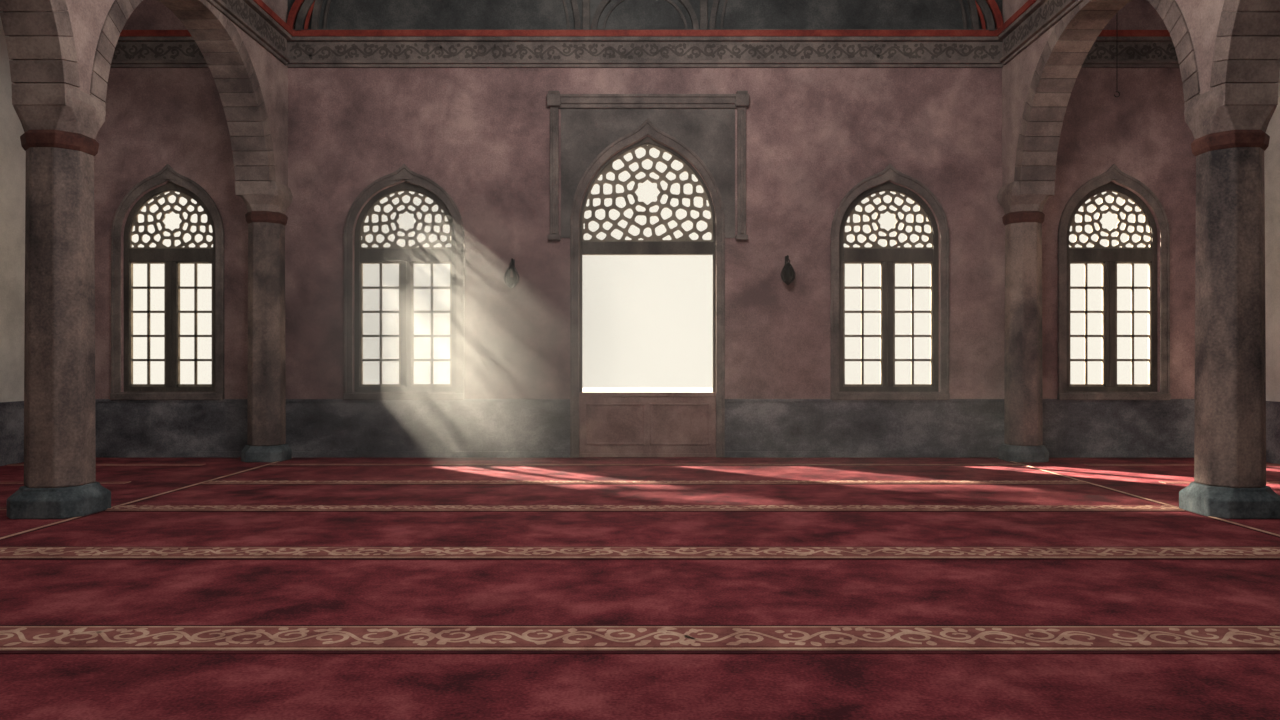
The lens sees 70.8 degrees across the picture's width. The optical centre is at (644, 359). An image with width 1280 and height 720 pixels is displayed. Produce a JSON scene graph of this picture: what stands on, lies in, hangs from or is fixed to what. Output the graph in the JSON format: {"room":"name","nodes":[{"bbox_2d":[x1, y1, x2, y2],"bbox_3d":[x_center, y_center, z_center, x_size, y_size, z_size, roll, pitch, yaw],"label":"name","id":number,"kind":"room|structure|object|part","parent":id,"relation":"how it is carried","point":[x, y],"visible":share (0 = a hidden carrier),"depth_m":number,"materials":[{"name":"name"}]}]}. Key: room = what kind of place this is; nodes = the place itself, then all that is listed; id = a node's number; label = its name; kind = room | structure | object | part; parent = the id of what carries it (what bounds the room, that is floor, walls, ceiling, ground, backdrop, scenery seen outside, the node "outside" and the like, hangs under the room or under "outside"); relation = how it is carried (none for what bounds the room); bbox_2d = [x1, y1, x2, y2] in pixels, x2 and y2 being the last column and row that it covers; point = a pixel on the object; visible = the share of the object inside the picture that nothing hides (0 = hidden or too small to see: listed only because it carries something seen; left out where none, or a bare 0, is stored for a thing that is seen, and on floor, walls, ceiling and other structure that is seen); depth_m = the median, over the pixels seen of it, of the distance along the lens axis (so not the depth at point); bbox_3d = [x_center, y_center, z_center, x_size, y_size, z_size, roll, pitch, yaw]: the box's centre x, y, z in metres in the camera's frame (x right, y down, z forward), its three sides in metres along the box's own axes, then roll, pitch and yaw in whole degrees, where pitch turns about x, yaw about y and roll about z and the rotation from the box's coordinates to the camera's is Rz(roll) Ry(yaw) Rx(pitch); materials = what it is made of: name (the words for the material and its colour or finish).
{"room":"mosque","nodes":[
{"label":"mosque","id":0,"kind":"room"},
{"bbox_2d":[0,11,25,401],"bbox_3d":[-9.900,-3.000,5.150,0.300,9.200,19.300,0,0,0],"label":"wall","id":1,"kind":"structure","parent":0,"point":[12,154],"depth_m":13.83,"materials":[{"name":"grey paint"}]},
{"bbox_2d":[0,401,23,465],"bbox_3d":[-9.727,1.121,5.125,0.045,0.959,19.250,0,0,0],"label":"baseboard","id":2,"kind":"structure","parent":1,"relation":"attached to","point":[11,413],"depth_m":13.81,"materials":[{"name":"stone"}]},
{"bbox_2d":[3,0,287,196],"bbox_3d":[-6.120,-5.085,5.150,0.500,5.030,19.300,0,0,0],"label":"wall","id":3,"kind":"structure","parent":0,"point":[87,17],"depth_m":13.78,"materials":[{"name":"paint"}]},
{"bbox_2d":[0,0,275,195],"bbox_3d":[-6.120,-3.686,6.945,0.540,2.222,14.689,0,0,0],"label":"blocks","id":4,"kind":"object","parent":3,"relation":"attached to","point":[18,48],"visible":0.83,"depth_m":10.19,"materials":[{"name":"stone"}]},
{"bbox_2d":[206,0,291,64],"bbox_3d":[-5.810,-5.040,5.080,0.120,0.477,19.160,0,0,0],"label":"trim","id":5,"kind":"structure","parent":3,"relation":"attached to","point":[244,24],"depth_m":13.50,"materials":[{"name":"stone"}]},
{"bbox_2d":[222,0,285,50],"bbox_3d":[-5.825,-5.060,5.050,0.002,0.281,19.122,0,0,0],"label":"relief","id":6,"kind":"object","parent":3,"relation":"attached to","point":[237,2],"visible":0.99,"depth_m":13.53,"materials":[{"name":"stone"}]},
{"bbox_2d":[253,0,292,35],"bbox_3d":[-5.800,-5.330,5.080,0.140,0.102,19.160,0,0,0],"label":"fillet","id":7,"kind":"object","parent":3,"relation":"attached to","point":[260,3],"visible":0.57,"depth_m":13.92,"materials":[{"name":"red paint"}]},
{"bbox_2d":[0,457,1279,719],"bbox_3d":[0.000,1.700,5.150,20.100,0.200,19.900,0,0,0],"label":"floor","id":8,"kind":"structure","parent":0,"point":[32,592],"depth_m":6.19,"materials":[{"name":"red carpet"}]},
{"bbox_2d":[7,481,110,518],"bbox_3d":[-6.120,1.450,9.420,0.770,0.300,0.770,0,0,0],"label":"plinth","id":9,"kind":"object","parent":8,"relation":"on","point":[26,502],"visible":0.83,"depth_m":9.09,"materials":[{"name":"stone"}]},
{"bbox_2d":[24,147,95,487],"bbox_3d":[-6.120,-0.440,9.420,0.590,3.480,0.590,0,0,0],"label":"shaft","id":10,"kind":"object","parent":8,"relation":"on","point":[60,430],"visible":1,"depth_m":9.18,"materials":[{"name":"stone"}]},
{"bbox_2d":[20,130,98,155],"bbox_3d":[-6.120,-2.250,9.420,0.632,0.180,0.632,0,0,0],"label":"necking","id":11,"kind":"object","parent":10,"relation":"on","point":[30,138],"visible":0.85,"depth_m":9.16,"materials":[{"name":"brown stone"}]},
{"bbox_2d":[13,87,105,138],"bbox_3d":[-6.120,-2.565,9.420,0.610,0.470,0.650,0,0,0],"label":"impost","id":12,"kind":"object","parent":11,"relation":"on","point":[83,114],"visible":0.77,"depth_m":9.18,"materials":[{"name":"stone"}]},
{"bbox_2d":[0,481,130,482],"bbox_3d":[-8.225,1.595,11.740,2.950,0.010,0.160,0,0,0],"label":"carpet border","id":13,"kind":"object","parent":8,"relation":"on","point":[0,481],"visible":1,"depth_m":11.78,"materials":[{"name":"red carpet"}]},
{"bbox_2d":[7,464,203,464],"bbox_3d":[-8.225,1.595,13.750,2.950,0.010,0.160,0,0,0],"label":"carpet border","id":14,"kind":"object","parent":8,"relation":"on","point":[7,464],"visible":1,"depth_m":13.69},
{"bbox_2d":[0,457,293,540],"bbox_3d":[-5.760,1.596,5.100,0.100,0.008,19.200,0,0,0],"label":"carpet border","id":15,"kind":"object","parent":8,"relation":"on","point":[257,467],"visible":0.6,"depth_m":10.14,"materials":[{"name":"carpet"}]},
{"bbox_2d":[241,443,291,461],"bbox_3d":[-6.040,1.475,14.370,0.650,0.250,0.650,0,0,0],"label":"plinth","id":16,"kind":"object","parent":8,"relation":"on","point":[283,452],"visible":0.86,"depth_m":14.08,"materials":[{"name":"stone"}]},
{"bbox_2d":[247,222,285,445],"bbox_3d":[-6.040,-0.415,14.370,0.524,3.530,0.524,0,0,0],"label":"shaft","id":17,"kind":"object","parent":8,"relation":"on","point":[266,396],"visible":1,"depth_m":14.14,"materials":[{"name":"stone"}]},
{"bbox_2d":[245,211,287,224],"bbox_3d":[-6.040,-2.250,14.370,0.566,0.180,0.566,0,0,0],"label":"necking","id":18,"kind":"object","parent":17,"relation":"on","point":[253,216],"visible":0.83,"depth_m":14.13,"materials":[{"name":"brown stone"}]},
{"bbox_2d":[241,181,292,213],"bbox_3d":[-6.040,-2.565,14.370,0.610,0.470,0.650,0,0,0],"label":"impost","id":19,"kind":"object","parent":18,"relation":"on","point":[280,197],"visible":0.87,"depth_m":14.12,"materials":[{"name":"stone"}]},
{"bbox_2d":[0,625,1279,653],"bbox_3d":[0.014,1.592,5.160,11.489,0.017,0.530,0,0,0],"label":"carpet border","id":20,"kind":"object","parent":8,"relation":"on","point":[14,639],"visible":1,"depth_m":5.10,"materials":[{"name":"carpet"}]},
{"bbox_2d":[0,547,1279,559],"bbox_3d":[-0.006,1.592,7.450,11.473,0.017,0.500,0,0,0],"label":"carpet border","id":21,"kind":"object","parent":8,"relation":"on","point":[6,553],"visible":1,"depth_m":7.37,"materials":[{"name":"carpet"}]},
{"bbox_2d":[103,505,1186,511],"bbox_3d":[-0.004,1.592,9.700,11.467,0.017,0.420,0,0,0],"label":"carpet border","id":22,"kind":"object","parent":8,"relation":"on","point":[122,508],"visible":1,"depth_m":9.57,"materials":[{"name":"carpet"}]},
{"bbox_2d":[202,480,1087,483],"bbox_3d":[0.008,1.592,11.740,11.474,0.017,0.340,0,0,0],"label":"carpet border","id":23,"kind":"object","parent":8,"relation":"on","point":[223,481],"visible":1,"depth_m":11.65,"materials":[{"name":"carpet"}]},
{"bbox_2d":[268,463,1021,465],"bbox_3d":[0.000,1.593,13.750,11.440,0.014,0.260,0,0,0],"label":"carpet border","id":24,"kind":"object","parent":8,"relation":"on","point":[272,464],"visible":1,"depth_m":13.68,"materials":[{"name":"red carpet"}]},
{"bbox_2d":[998,443,1048,461],"bbox_3d":[6.040,1.475,14.370,0.650,0.250,0.650,0,0,0],"label":"plinth","id":25,"kind":"object","parent":8,"relation":"on","point":[1006,452],"visible":0.85,"depth_m":14.08,"materials":[{"name":"stone"}]},
{"bbox_2d":[1004,222,1042,445],"bbox_3d":[6.040,-0.415,14.370,0.524,3.530,0.524,0,0,0],"label":"shaft","id":26,"kind":"object","parent":25,"relation":"on","point":[1023,397],"visible":1,"depth_m":14.14,"materials":[{"name":"stone"}]},
{"bbox_2d":[1002,211,1044,224],"bbox_3d":[6.040,-2.250,14.370,0.566,0.180,0.566,0,0,0],"label":"necking","id":27,"kind":"object","parent":26,"relation":"on","point":[1020,216],"visible":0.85,"depth_m":14.13,"materials":[{"name":"red paint"}]},
{"bbox_2d":[997,181,1048,213],"bbox_3d":[6.040,-2.565,14.370,0.610,0.470,0.650,0,0,0],"label":"impost","id":28,"kind":"object","parent":27,"relation":"on","point":[1009,197],"visible":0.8,"depth_m":14.12,"materials":[{"name":"stone"}]},
{"bbox_2d":[996,457,1279,537],"bbox_3d":[5.760,1.596,5.100,0.100,0.008,19.200,0,0,0],"label":"carpet border","id":29,"kind":"object","parent":8,"relation":"on","point":[1032,467],"visible":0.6,"depth_m":10.27,"materials":[{"name":"carpet"}]},
{"bbox_2d":[1086,464,1279,464],"bbox_3d":[8.225,1.595,13.750,2.950,0.010,0.160,0,0,0],"label":"carpet border","id":30,"kind":"object","parent":8,"relation":"on","point":[1086,464],"visible":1,"depth_m":13.69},
{"bbox_2d":[1159,481,1279,482],"bbox_3d":[8.225,1.595,11.740,2.950,0.010,0.160,0,0,0],"label":"carpet border","id":31,"kind":"object","parent":8,"relation":"on","point":[1159,481],"visible":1,"depth_m":11.78,"materials":[{"name":"red carpet"}]},
{"bbox_2d":[1179,481,1279,518],"bbox_3d":[6.120,1.450,9.420,0.770,0.300,0.770,0,0,0],"label":"plinth","id":32,"kind":"object","parent":8,"relation":"on","point":[1263,502],"visible":0.83,"depth_m":9.09,"materials":[{"name":"stone"}]},
{"bbox_2d":[1194,147,1265,487],"bbox_3d":[6.120,-0.440,9.420,0.590,3.480,0.590,0,0,0],"label":"shaft","id":33,"kind":"object","parent":32,"relation":"on","point":[1230,428],"visible":1,"depth_m":9.18,"materials":[{"name":"stone"}]},
{"bbox_2d":[1191,130,1269,155],"bbox_3d":[6.120,-2.250,9.420,0.632,0.180,0.632,0,0,0],"label":"necking","id":34,"kind":"object","parent":33,"relation":"on","point":[1232,138],"visible":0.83,"depth_m":9.16,"materials":[{"name":"brown stone"}]},
{"bbox_2d":[1184,87,1276,138],"bbox_3d":[6.120,-2.565,9.420,0.610,0.470,0.650,0,0,0],"label":"impost","id":35,"kind":"object","parent":34,"relation":"on","point":[1206,114],"visible":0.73,"depth_m":9.18,"materials":[{"name":"stone"}]},
{"bbox_2d":[94,0,1195,398],"bbox_3d":[0.000,-3.000,14.930,20.100,9.200,0.260,0,0,0],"label":"wall","id":36,"kind":"structure","parent":0,"point":[482,135],"depth_m":14.80,"materials":[{"name":"paint"}]},
{"bbox_2d":[119,30,191,36],"bbox_3d":[-8.060,-5.330,14.730,3.380,0.102,0.140,0,0,0],"label":"fillet","id":37,"kind":"object","parent":36,"relation":"attached to","point":[124,33],"visible":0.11,"depth_m":14.66,"materials":[{"name":"red paint"}]},
{"bbox_2d":[113,43,203,59],"bbox_3d":[-8.063,-5.061,14.755,3.336,0.279,0.002,0,0,0],"label":"relief","id":38,"kind":"object","parent":36,"relation":"attached to","point":[144,46],"visible":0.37,"depth_m":14.76,"materials":[{"name":"stone"}]},
{"bbox_2d":[110,37,208,67],"bbox_3d":[-8.060,-5.040,14.740,3.380,0.477,0.120,0,0,0],"label":"trim","id":39,"kind":"structure","parent":36,"relation":"attached to","point":[181,61],"depth_m":14.75,"materials":[{"name":"stone"}]},
{"bbox_2d":[114,168,220,392],"bbox_3d":[-7.836,-1.266,14.788,1.782,3.784,0.030,0,0,0],"label":"surround","id":40,"kind":"object","parent":36,"relation":"attached to","point":[167,174],"depth_m":14.77,"materials":[{"name":"stone"}]},
{"bbox_2d":[110,393,224,399],"bbox_3d":[-7.836,0.601,14.775,1.842,0.110,0.090,0,0,0],"label":"sill","id":41,"kind":"structure","parent":36,"relation":"attached to","point":[113,396],"depth_m":14.73,"materials":[{"name":"stone"}]},
{"bbox_2d":[111,164,223,393],"bbox_3d":[-7.836,-1.280,14.778,1.842,3.874,0.050,0,0,0],"label":"surround outer bead","id":42,"kind":"object","parent":36,"relation":"attached to","point":[168,166],"visible":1,"depth_m":14.75},
{"bbox_2d":[124,181,214,391],"bbox_3d":[-7.836,-1.216,14.920,1.562,3.485,0.100,0,0,0],"label":"frame","id":43,"kind":"object","parent":36,"relation":"attached to","point":[169,186],"visible":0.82,"depth_m":14.87,"materials":[{"name":"brown wood"}]},
{"bbox_2d":[129,262,212,386],"bbox_3d":[-7.836,-0.593,14.920,1.392,2.069,0.060,0,0,0],"label":"muntins","id":44,"kind":"object","parent":36,"relation":"attached to","point":[131,287],"visible":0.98,"depth_m":14.90,"materials":[{"name":"wood"}]},
{"bbox_2d":[129,249,212,386],"bbox_3d":[-7.836,-0.700,14.912,1.392,2.283,0.115,0,0,0],"label":"transom","id":45,"kind":"object","parent":36,"relation":"attached to","point":[171,257],"visible":0.93,"depth_m":14.87,"materials":[{"name":"brown wood"}]},
{"bbox_2d":[130,190,212,248],"bbox_3d":[-7.836,-2.334,14.920,1.412,0.985,0.030,0,0,0],"label":"lattice","id":46,"kind":"object","parent":36,"relation":"attached to","point":[159,245],"visible":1,"depth_m":14.90,"materials":[{"name":"paint"}]},
{"bbox_2d":[346,168,461,392],"bbox_3d":[-3.955,-1.266,14.788,1.914,3.784,0.030,0,0,0],"label":"surround","id":47,"kind":"object","parent":36,"relation":"attached to","point":[403,174],"depth_m":14.77,"materials":[{"name":"stone"}]},
{"bbox_2d":[343,393,464,399],"bbox_3d":[-3.955,0.601,14.775,1.974,0.110,0.090,0,0,0],"label":"sill","id":48,"kind":"structure","parent":36,"relation":"attached to","point":[346,396],"depth_m":14.73,"materials":[{"name":"stone"}]},
{"bbox_2d":[344,164,463,392],"bbox_3d":[-3.955,-1.281,14.778,1.974,3.874,0.050,0,0,0],"label":"surround outer bead","id":49,"kind":"object","parent":36,"relation":"attached to","point":[403,166],"visible":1,"depth_m":14.75},
{"bbox_2d":[354,181,455,391],"bbox_3d":[-3.955,-1.217,14.920,1.694,3.486,0.100,0,0,0],"label":"frame","id":50,"kind":"object","parent":36,"relation":"attached to","point":[405,185],"visible":0.96,"depth_m":14.87,"materials":[{"name":"brown wood"}]},
{"bbox_2d":[360,249,451,386],"bbox_3d":[-3.955,-0.700,14.912,1.524,2.283,0.115,0,0,0],"label":"transom","id":51,"kind":"object","parent":50,"relation":"in","point":[405,256],"visible":1,"depth_m":14.87,"materials":[{"name":"brown wood"}]},
{"bbox_2d":[360,262,451,386],"bbox_3d":[-3.955,-0.593,14.920,1.524,2.069,0.060,0,0,0],"label":"muntins","id":52,"kind":"object","parent":36,"relation":"attached to","point":[380,287],"visible":1,"depth_m":14.90,"materials":[{"name":"wood"}]},
{"bbox_2d":[360,190,451,248],"bbox_3d":[-3.955,-2.334,14.920,1.544,0.985,0.030,0,0,0],"label":"lattice","id":53,"kind":"object","parent":36,"relation":"attached to","point":[393,245],"visible":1,"depth_m":14.90,"materials":[{"name":"paint"}]},
{"bbox_2d":[504,258,519,287],"bbox_3d":[-2.176,-1.417,14.649,0.230,0.498,0.282,0,0,-30],"label":"wall lantern","id":54,"kind":"object","parent":36,"relation":"attached to","point":[511,282],"visible":1,"depth_m":14.63,"materials":[{"name":"metal"}]},
{"bbox_2d":[95,399,1194,457],"bbox_3d":[0.000,1.121,14.775,19.500,0.959,0.050,0,0,0],"label":"wainscoting","id":55,"kind":"structure","parent":36,"relation":"attached to","point":[315,428],"depth_m":14.77,"materials":[{"name":"stone"}]},
{"bbox_2d":[287,37,1002,67],"bbox_3d":[0.000,-5.040,14.740,11.740,0.477,0.120,0,0,0],"label":"trim","id":56,"kind":"structure","parent":36,"relation":"attached to","point":[586,60],"depth_m":14.76,"materials":[{"name":"stone"}]},
{"bbox_2d":[290,43,999,59],"bbox_3d":[0.000,-5.061,14.755,11.662,0.281,0.002,0,0,0],"label":"relief","id":57,"kind":"object","parent":36,"relation":"attached to","point":[354,47],"visible":1,"depth_m":14.76,"materials":[{"name":"stone"}]},
{"bbox_2d":[292,30,997,36],"bbox_3d":[0.000,-5.330,14.730,11.740,0.102,0.140,0,0,0],"label":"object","id":58,"kind":"object","parent":36,"relation":"attached to","point":[300,33],"visible":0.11,"depth_m":14.66,"materials":[{"name":"red paint"}]},
{"bbox_2d":[293,29,996,29],"bbox_3d":[0.000,-5.386,14.750,11.740,0.050,0.100,0,0,0],"label":"fillet","id":59,"kind":"object","parent":36,"relation":"attached to","point":[293,29],"visible":0.11,"depth_m":14.70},
{"bbox_2d":[583,0,706,29],"bbox_3d":[0.000,-6.480,14.740,2.040,2.239,0.120,0,0,0],"label":"pilasters","id":60,"kind":"object","parent":36,"relation":"attached to","point":[586,3],"visible":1,"depth_m":14.68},
{"bbox_2d":[287,0,1002,28],"bbox_3d":[0.000,-6.480,14.720,11.740,2.239,0.160,0,0,0],"label":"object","id":61,"kind":"object","parent":36,"relation":"attached to","point":[343,14],"depth_m":14.78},
{"bbox_2d":[311,0,580,29],"bbox_3d":[-3.250,-6.406,14.730,4.400,2.090,0.100,0,0,0],"label":"blind arch","id":62,"kind":"object","parent":61,"relation":"attached to","point":[318,3],"visible":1,"depth_m":14.68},
{"bbox_3d":[0.000,-6.455,14.710,11.680,2.189,0.140,0,0,0],"label":"vault rim","id":63,"kind":"part","parent":61,"relation":"part of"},
{"bbox_2d":[591,0,698,29],"bbox_3d":[0.000,-5.779,14.730,1.760,0.836,0.100,0,0,0],"label":"blind arch","id":64,"kind":"object","parent":61,"relation":"attached to","point":[603,3],"visible":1,"depth_m":14.68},
{"bbox_2d":[709,0,978,29],"bbox_3d":[3.250,-6.406,14.730,4.400,2.090,0.100,0,0,0],"label":"blind arch","id":65,"kind":"object","parent":61,"relation":"attached to","point":[971,3],"visible":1,"depth_m":14.68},
{"bbox_2d":[295,0,994,30],"bbox_3d":[0.000,-6.429,14.720,11.400,2.137,0.120,0,0,0],"label":"rim","id":66,"kind":"object","parent":36,"relation":"attached to","point":[300,22],"visible":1,"depth_m":14.66,"materials":[{"name":"red paint"}]},
{"bbox_2d":[579,396,715,453],"bbox_3d":[0.041,1.071,14.860,2.253,1.057,0.080,0,0,0],"label":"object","id":67,"kind":"structure","parent":36,"relation":"in","point":[605,423],"depth_m":14.82,"materials":[{"name":"brown wood"}]},
{"bbox_2d":[582,144,712,241],"bbox_3d":[0.041,-2.776,14.920,2.183,1.638,0.040,0,0,0],"label":"lattice","id":68,"kind":"object","parent":36,"relation":"attached to","point":[662,176],"visible":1,"depth_m":14.90,"materials":[{"name":"paint"}]},
{"bbox_2d":[570,118,724,457],"bbox_3d":[0.041,-1.180,14.765,2.533,5.560,0.070,0,0,0],"label":"surround bead","id":69,"kind":"object","parent":36,"relation":"attached to","point":[647,121],"visible":1,"depth_m":14.73},
{"bbox_2d":[579,136,715,391],"bbox_3d":[0.041,-1.051,14.920,2.253,5.302,0.100,0,0,0],"label":"frame","id":70,"kind":"object","parent":36,"relation":"attached to","point":[647,140],"visible":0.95,"depth_m":14.87,"materials":[{"name":"brown wood"}]},
{"bbox_2d":[579,392,715,456],"bbox_3d":[0.041,1.066,14.810,2.253,1.067,0.040,0,0,0],"label":"door frame","id":71,"kind":"structure","parent":36,"relation":"attached to","point":[580,393],"depth_m":14.80,"materials":[{"name":"brown wood"}]},
{"bbox_2d":[582,242,712,254],"bbox_3d":[0.041,-1.850,14.915,2.163,0.214,0.110,0,0,0],"label":"transom","id":72,"kind":"object","parent":36,"relation":"attached to","point":[588,248],"visible":1,"depth_m":14.86,"materials":[{"name":"brown wood"}]},
{"bbox_2d":[573,124,721,457],"bbox_3d":[0.041,-1.141,14.780,2.453,5.481,0.050,0,0,0],"label":"surround","id":73,"kind":"object","parent":36,"relation":"attached to","point":[647,129],"depth_m":14.76,"materials":[{"name":"stone"}]},
{"bbox_2d":[547,91,748,239],"bbox_3d":[0.049,-3.178,14.726,3.296,2.424,0.152,0,0,0],"label":"window surround","id":74,"kind":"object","parent":36,"relation":"attached to","point":[705,123],"depth_m":14.78,"materials":[{"name":"stone"}]},
{"bbox_2d":[781,255,795,284],"bbox_3d":[2.335,-1.466,14.660,0.229,0.498,0.272,0,0,22],"label":"wall lantern","id":75,"kind":"object","parent":36,"relation":"attached to","point":[788,274],"visible":1,"depth_m":14.59,"materials":[{"name":"metal"}]},
{"bbox_2d":[843,190,932,248],"bbox_3d":[4.021,-2.334,14.920,1.511,0.985,0.030,0,0,0],"label":"lattice","id":76,"kind":"object","parent":36,"relation":"attached to","point":[875,245],"visible":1,"depth_m":14.90,"materials":[{"name":"paint"}]},
{"bbox_2d":[839,181,937,391],"bbox_3d":[4.021,-1.217,14.920,1.661,3.486,0.100,0,0,0],"label":"frame","id":77,"kind":"object","parent":36,"relation":"attached to","point":[887,185],"visible":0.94,"depth_m":14.87,"materials":[{"name":"brown wood"}]},
{"bbox_2d":[843,262,932,386],"bbox_3d":[4.021,-0.593,14.920,1.491,2.069,0.060,0,0,0],"label":"muntins","id":78,"kind":"object","parent":77,"relation":"attached to","point":[862,287],"visible":1,"depth_m":14.90,"materials":[{"name":"wood"}]},
{"bbox_2d":[843,249,932,386],"bbox_3d":[4.021,-0.700,14.912,1.491,2.283,0.115,0,0,0],"label":"transom","id":79,"kind":"object","parent":77,"relation":"in","point":[887,256],"visible":1,"depth_m":14.87,"materials":[{"name":"brown wood"}]},
{"bbox_2d":[830,393,949,399],"bbox_3d":[4.021,0.601,14.775,1.941,0.110,0.090,0,0,0],"label":"sill","id":80,"kind":"structure","parent":36,"relation":"attached to","point":[833,396],"depth_m":14.73,"materials":[{"name":"stone"}]},
{"bbox_2d":[831,164,948,392],"bbox_3d":[4.021,-1.281,14.778,1.941,3.874,0.050,0,0,0],"label":"surround outer bead","id":81,"kind":"object","parent":36,"relation":"attached to","point":[890,166],"visible":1,"depth_m":14.75},
{"bbox_2d":[833,168,946,392],"bbox_3d":[4.021,-1.266,14.788,1.881,3.784,0.030,0,0,0],"label":"surround","id":82,"kind":"object","parent":36,"relation":"attached to","point":[889,174],"depth_m":14.77,"materials":[{"name":"stone"}]},
{"bbox_2d":[1069,190,1150,248],"bbox_3d":[7.696,-2.334,14.920,1.396,0.985,0.030,0,0,0],"label":"lattice","id":83,"kind":"object","parent":36,"relation":"attached to","point":[1096,245],"visible":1,"depth_m":14.90,"materials":[{"name":"paint"}]},
{"bbox_2d":[1069,249,1151,386],"bbox_3d":[7.696,-0.700,14.912,1.376,2.283,0.115,0,0,0],"label":"transom","id":84,"kind":"object","parent":36,"relation":"attached to","point":[1110,257],"visible":0.92,"depth_m":14.87,"materials":[{"name":"brown wood"}]},
{"bbox_2d":[1067,181,1156,391],"bbox_3d":[7.696,-1.216,14.920,1.546,3.485,0.100,0,0,0],"label":"frame","id":85,"kind":"object","parent":36,"relation":"attached to","point":[1109,186],"visible":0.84,"depth_m":14.87,"materials":[{"name":"brown wood"}]},
{"bbox_2d":[1069,262,1151,386],"bbox_3d":[7.696,-0.593,14.920,1.376,2.069,0.060,0,0,0],"label":"muntins","id":86,"kind":"object","parent":85,"relation":"attached to","point":[1085,287],"visible":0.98,"depth_m":14.90,"materials":[{"name":"wood"}]},
{"bbox_2d":[1057,393,1170,399],"bbox_3d":[7.696,0.601,14.775,1.826,0.110,0.090,0,0,0],"label":"sill","id":87,"kind":"structure","parent":36,"relation":"attached to","point":[1062,396],"depth_m":14.73,"materials":[{"name":"stone"}]},
{"bbox_2d":[1058,164,1169,398],"bbox_3d":[7.696,-1.280,14.778,1.826,3.873,0.050,0,0,0],"label":"surround outer bead","id":88,"kind":"object","parent":36,"relation":"attached to","point":[1113,166],"visible":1,"depth_m":14.75},
{"bbox_2d":[1061,169,1166,392],"bbox_3d":[7.696,-1.266,14.788,1.766,3.784,0.030,0,0,0],"label":"surround","id":89,"kind":"object","parent":36,"relation":"attached to","point":[1114,175],"depth_m":14.77,"materials":[{"name":"stone"}]},
{"bbox_2d":[1081,37,1179,67],"bbox_3d":[8.060,-5.040,14.740,3.380,0.477,0.120,0,0,0],"label":"trim","id":90,"kind":"structure","parent":36,"relation":"attached to","point":[1121,61],"depth_m":14.75,"materials":[{"name":"stone"}]},
{"bbox_2d":[1086,43,1177,59],"bbox_3d":[8.065,-5.061,14.755,3.358,0.281,0.002,0,0,0],"label":"relief","id":91,"kind":"object","parent":36,"relation":"attached to","point":[1149,47],"visible":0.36,"depth_m":14.76,"materials":[{"name":"stone"}]},
{"bbox_2d":[1098,30,1170,36],"bbox_3d":[8.060,-5.330,14.730,3.380,0.102,0.140,0,0,0],"label":"fillet","id":92,"kind":"object","parent":36,"relation":"attached to","point":[1104,33],"visible":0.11,"depth_m":14.66,"materials":[{"name":"red paint"}]},
{"bbox_2d":[1002,0,1279,196],"bbox_3d":[6.120,-5.085,5.150,0.500,5.030,19.300,0,0,0],"label":"wall","id":93,"kind":"structure","parent":0,"point":[1202,17],"depth_m":13.78,"materials":[{"name":"paint"}]},
{"bbox_2d":[997,0,1036,35],"bbox_3d":[5.800,-5.330,5.080,0.140,0.102,19.160,0,0,0],"label":"fillet","id":94,"kind":"object","parent":93,"relation":"attached to","point":[1028,3],"visible":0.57,"depth_m":13.92,"materials":[{"name":"red paint"}]},
{"bbox_2d":[1004,0,1065,52],"bbox_3d":[5.825,-5.061,5.050,0.002,0.282,19.122,0,0,0],"label":"relief","id":95,"kind":"object","parent":93,"relation":"attached to","point":[1052,2],"visible":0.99,"depth_m":13.57,"materials":[{"name":"stone"}]},
{"bbox_2d":[998,0,1083,64],"bbox_3d":[5.810,-5.040,5.080,0.120,0.477,19.160,0,0,0],"label":"trim","id":96,"kind":"structure","parent":93,"relation":"attached to","point":[1059,12],"depth_m":13.50,"materials":[{"name":"stone"}]},
{"bbox_2d":[1014,0,1279,195],"bbox_3d":[6.120,-3.686,6.945,0.540,2.222,14.689,0,0,0],"label":"blocks","id":97,"kind":"object","parent":93,"relation":"attached to","point":[1226,48],"visible":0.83,"depth_m":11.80,"materials":[{"name":"stone"}]},
{"bbox_2d":[1264,59,1279,401],"bbox_3d":[9.900,-3.000,5.150,0.300,9.200,19.300,0,0,0],"label":"wall","id":98,"kind":"structure","parent":0,"point":[1272,153],"depth_m":13.98,"materials":[{"name":"grey paint"}]},
{"bbox_2d":[1266,401,1279,463],"bbox_3d":[9.727,1.121,5.125,0.045,0.959,19.250,0,0,0],"label":"baseboard","id":99,"kind":"structure","parent":98,"relation":"attached to","point":[1272,407],"depth_m":13.92,"materials":[{"name":"stone"}]},
{"label":"outside","id":100,"kind":"structure","parent":0,"visible":0},
{"bbox_2d":[582,388,712,391],"bbox_3d":[0.000,1.975,37.600,80.000,0.250,44.800,0,0,0],"label":"ground","id":101,"kind":"structure","parent":100,"point":[583,389],"depth_m":55.52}
]}

